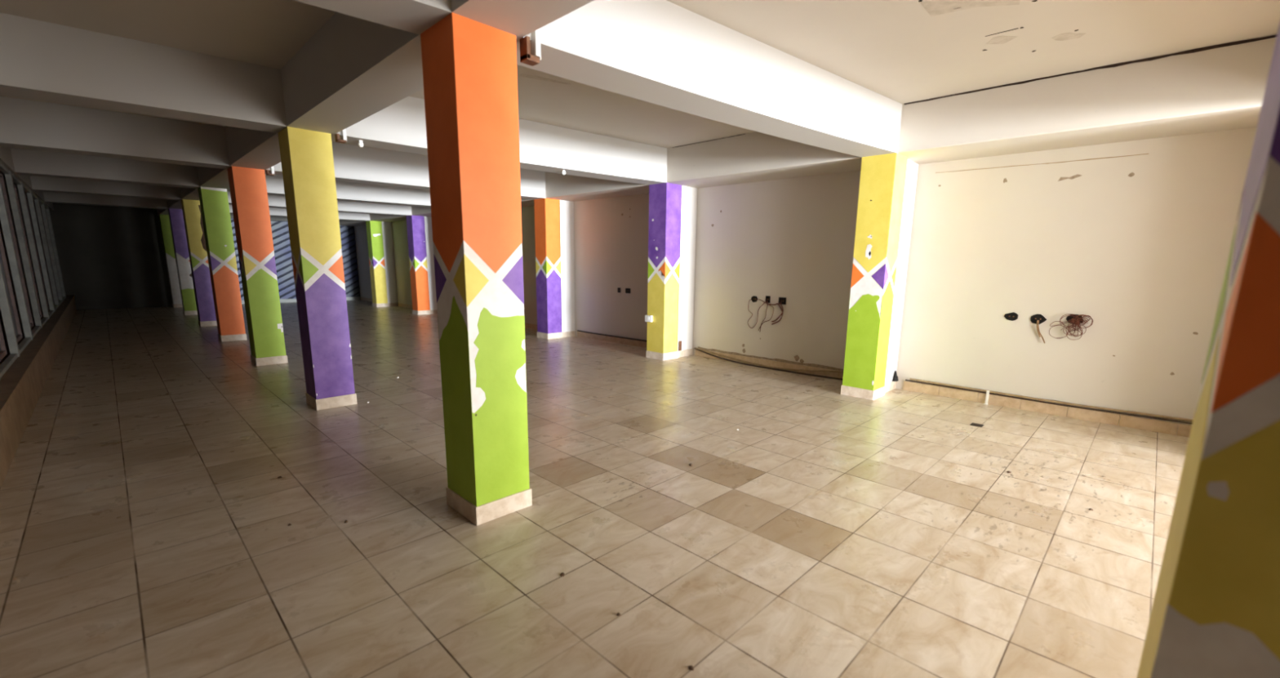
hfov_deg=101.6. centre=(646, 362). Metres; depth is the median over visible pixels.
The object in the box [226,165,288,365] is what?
column
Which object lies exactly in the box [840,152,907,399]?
column
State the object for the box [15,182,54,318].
window
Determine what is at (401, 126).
cross beam
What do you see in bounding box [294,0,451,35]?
cross beam
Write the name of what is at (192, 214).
column
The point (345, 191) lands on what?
cross beam
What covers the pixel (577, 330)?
cable
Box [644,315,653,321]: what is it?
wall socket
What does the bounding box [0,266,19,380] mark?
window
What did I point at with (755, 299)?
loose wire
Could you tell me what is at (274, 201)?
cross beam
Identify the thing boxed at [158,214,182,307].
column
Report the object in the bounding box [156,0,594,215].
beam
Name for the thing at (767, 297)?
wall box
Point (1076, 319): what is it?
cable
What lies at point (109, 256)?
wall
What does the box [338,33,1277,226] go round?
beam
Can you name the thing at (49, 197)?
cross beam
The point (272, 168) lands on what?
bracket
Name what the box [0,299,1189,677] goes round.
floor
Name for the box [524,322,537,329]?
baseboard
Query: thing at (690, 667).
crumb
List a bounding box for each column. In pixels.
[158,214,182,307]
[168,208,197,315]
[181,199,217,326]
[198,186,247,341]
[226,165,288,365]
[278,126,357,410]
[365,220,388,306]
[405,215,431,314]
[420,12,532,524]
[533,197,562,338]
[645,182,681,359]
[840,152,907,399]
[1137,22,1279,677]
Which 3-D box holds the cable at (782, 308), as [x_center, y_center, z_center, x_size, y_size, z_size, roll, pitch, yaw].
[1.868,-0.711,7.572,0.238,0.331,0.021,11,15,43]
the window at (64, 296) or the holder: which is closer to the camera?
the holder
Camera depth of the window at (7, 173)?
7.50 m
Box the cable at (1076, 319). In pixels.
[1048,313,1093,339]
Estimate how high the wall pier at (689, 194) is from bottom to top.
2.676 m
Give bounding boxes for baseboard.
[360,296,372,302]
[398,302,412,308]
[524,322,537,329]
[577,330,646,347]
[695,349,843,377]
[902,380,1191,437]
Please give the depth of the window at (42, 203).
11.95 m
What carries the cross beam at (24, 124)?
attached to the ceiling
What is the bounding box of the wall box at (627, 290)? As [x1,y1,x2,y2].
[625,288,630,293]
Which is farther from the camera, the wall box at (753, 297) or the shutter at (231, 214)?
the shutter at (231, 214)
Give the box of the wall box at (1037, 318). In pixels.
[1030,313,1046,342]
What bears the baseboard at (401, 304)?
attached to the wall at (1135, 237)
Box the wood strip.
[678,340,681,351]
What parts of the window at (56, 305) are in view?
sash, pane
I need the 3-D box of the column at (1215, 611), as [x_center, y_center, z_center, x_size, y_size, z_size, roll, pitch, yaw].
[1.263,0.008,0.917,0.384,2.677,0.374,11,15,43]
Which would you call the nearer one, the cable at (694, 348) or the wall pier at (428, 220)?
the cable at (694, 348)
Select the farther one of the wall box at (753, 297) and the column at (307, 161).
the wall box at (753, 297)
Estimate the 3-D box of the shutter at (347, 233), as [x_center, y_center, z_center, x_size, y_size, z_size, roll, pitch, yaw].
[-10.901,-3.647,19.174,0.100,2.670,0.487,11,15,43]
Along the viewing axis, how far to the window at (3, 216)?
6.47 m
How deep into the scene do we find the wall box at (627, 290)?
9.61 m
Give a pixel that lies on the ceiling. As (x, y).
(903, 51)
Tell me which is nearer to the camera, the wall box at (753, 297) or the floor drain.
the floor drain
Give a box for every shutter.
[230,213,244,303]
[270,215,296,302]
[339,225,359,300]
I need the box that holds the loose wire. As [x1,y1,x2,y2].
[747,298,781,330]
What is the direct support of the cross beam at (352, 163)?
attached to the ceiling
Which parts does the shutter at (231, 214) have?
guide frame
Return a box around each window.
[0,162,42,338]
[0,182,32,355]
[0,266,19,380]
[3,172,48,326]
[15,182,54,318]
[25,191,59,311]
[33,198,62,304]
[40,203,66,300]
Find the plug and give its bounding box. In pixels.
[892,370,898,381]
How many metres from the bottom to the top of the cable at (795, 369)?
0.133 m
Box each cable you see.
[577,329,646,341]
[693,347,842,379]
[695,346,843,372]
[768,302,783,324]
[905,379,1191,423]
[909,377,1192,421]
[1048,313,1093,339]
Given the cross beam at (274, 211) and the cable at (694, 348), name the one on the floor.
the cable at (694, 348)
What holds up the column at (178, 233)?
on the floor
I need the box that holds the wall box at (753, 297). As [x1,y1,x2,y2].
[751,295,757,302]
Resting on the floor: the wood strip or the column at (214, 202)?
the column at (214, 202)
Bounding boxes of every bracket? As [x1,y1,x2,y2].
[266,165,275,175]
[334,128,346,142]
[520,28,541,66]
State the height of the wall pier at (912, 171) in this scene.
2.676 m
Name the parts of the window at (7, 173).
pane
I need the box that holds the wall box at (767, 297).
[765,295,770,302]
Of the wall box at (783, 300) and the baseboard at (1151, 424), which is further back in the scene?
the wall box at (783, 300)
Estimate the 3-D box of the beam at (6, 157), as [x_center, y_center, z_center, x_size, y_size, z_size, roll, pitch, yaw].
[-6.875,-2.503,4.937,25.900,0.538,0.585,11,15,43]
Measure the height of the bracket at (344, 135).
0.169 m
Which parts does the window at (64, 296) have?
sash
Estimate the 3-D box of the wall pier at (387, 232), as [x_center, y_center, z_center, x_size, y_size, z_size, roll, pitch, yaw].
[-8.396,-3.185,16.942,0.368,2.676,0.300,11,15,43]
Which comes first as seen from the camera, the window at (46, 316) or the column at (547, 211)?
the window at (46, 316)
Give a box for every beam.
[0,12,286,133]
[0,95,229,168]
[0,146,53,209]
[10,147,199,188]
[30,175,181,199]
[43,191,168,208]
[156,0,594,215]
[226,173,431,207]
[226,191,412,215]
[228,204,369,221]
[264,142,546,199]
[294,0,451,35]
[331,96,666,184]
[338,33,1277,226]
[515,0,902,157]
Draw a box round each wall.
[0,294,76,488]
[45,202,172,309]
[354,126,1257,433]
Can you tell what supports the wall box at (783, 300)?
attached to the wall at (1135, 237)
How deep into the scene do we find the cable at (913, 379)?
5.41 m
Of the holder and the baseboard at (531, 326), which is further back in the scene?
the baseboard at (531, 326)
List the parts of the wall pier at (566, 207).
pier baseboard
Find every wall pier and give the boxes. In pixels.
[381,221,397,306]
[424,216,437,313]
[560,200,575,337]
[677,185,697,357]
[884,159,918,392]
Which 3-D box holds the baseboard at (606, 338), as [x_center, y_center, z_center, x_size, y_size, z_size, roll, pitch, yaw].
[-0.475,-0.418,9.879,2.608,0.112,0.016,11,15,42]
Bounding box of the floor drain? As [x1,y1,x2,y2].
[970,422,984,426]
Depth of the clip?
5.86 m
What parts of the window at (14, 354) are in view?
sash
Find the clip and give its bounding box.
[983,390,989,404]
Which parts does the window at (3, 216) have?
pane, sash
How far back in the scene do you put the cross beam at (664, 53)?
3.73 m
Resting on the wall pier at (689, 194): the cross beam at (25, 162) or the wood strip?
the wood strip
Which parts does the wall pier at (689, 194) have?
pier baseboard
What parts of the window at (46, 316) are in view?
pane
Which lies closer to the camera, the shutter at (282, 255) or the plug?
the plug
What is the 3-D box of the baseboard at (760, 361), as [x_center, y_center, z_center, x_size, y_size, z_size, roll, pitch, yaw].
[1.844,0.020,7.754,2.838,0.112,0.016,11,15,42]
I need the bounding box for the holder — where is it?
[358,140,364,146]
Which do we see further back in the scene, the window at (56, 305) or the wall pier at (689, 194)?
the window at (56, 305)
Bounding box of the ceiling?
[0,0,1279,153]
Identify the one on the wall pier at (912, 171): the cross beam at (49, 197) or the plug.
the plug
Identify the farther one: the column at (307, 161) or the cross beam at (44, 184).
the cross beam at (44, 184)
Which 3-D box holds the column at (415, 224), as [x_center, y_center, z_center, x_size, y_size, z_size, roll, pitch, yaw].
[-6.355,-2.697,14.538,0.384,2.677,0.360,11,15,43]
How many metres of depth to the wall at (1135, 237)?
5.72 m
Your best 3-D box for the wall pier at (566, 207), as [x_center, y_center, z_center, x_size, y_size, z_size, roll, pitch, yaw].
[-1.703,-1.872,10.563,0.368,2.676,0.333,11,15,43]
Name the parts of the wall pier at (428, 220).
pier baseboard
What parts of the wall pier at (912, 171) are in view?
pier baseboard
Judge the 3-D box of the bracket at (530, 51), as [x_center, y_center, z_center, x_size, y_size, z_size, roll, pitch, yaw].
[-0.630,-1.737,2.821,0.080,0.215,0.082,11,15,43]
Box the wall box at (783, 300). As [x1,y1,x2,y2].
[778,297,786,304]
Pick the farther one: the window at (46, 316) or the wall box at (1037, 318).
the window at (46, 316)
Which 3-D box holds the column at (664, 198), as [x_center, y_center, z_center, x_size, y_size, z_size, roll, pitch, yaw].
[0.268,-1.400,8.235,0.384,2.677,0.365,11,15,43]
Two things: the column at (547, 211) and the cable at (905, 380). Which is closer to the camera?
the cable at (905, 380)
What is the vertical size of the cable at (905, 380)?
0.034 m
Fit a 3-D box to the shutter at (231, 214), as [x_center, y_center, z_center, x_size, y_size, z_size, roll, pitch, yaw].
[-13.199,-3.337,16.832,0.100,2.835,0.075,11,15,43]
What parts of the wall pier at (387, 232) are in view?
pier baseboard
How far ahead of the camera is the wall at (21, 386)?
5.11 m
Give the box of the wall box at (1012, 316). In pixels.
[1004,311,1017,320]
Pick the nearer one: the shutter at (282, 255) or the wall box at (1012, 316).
the wall box at (1012, 316)
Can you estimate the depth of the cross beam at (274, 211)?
15.70 m
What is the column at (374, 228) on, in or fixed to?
on the floor
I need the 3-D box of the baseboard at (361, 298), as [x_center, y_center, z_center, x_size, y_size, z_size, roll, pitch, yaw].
[-9.628,-2.200,18.530,3.147,0.112,0.016,11,15,43]
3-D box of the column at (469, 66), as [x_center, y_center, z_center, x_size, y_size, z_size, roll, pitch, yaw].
[-0.967,-0.426,3.024,0.384,2.677,0.374,11,15,43]
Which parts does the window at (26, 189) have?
pane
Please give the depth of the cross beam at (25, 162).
8.19 m
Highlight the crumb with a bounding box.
[688,665,693,670]
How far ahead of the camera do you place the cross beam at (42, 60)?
4.12 m

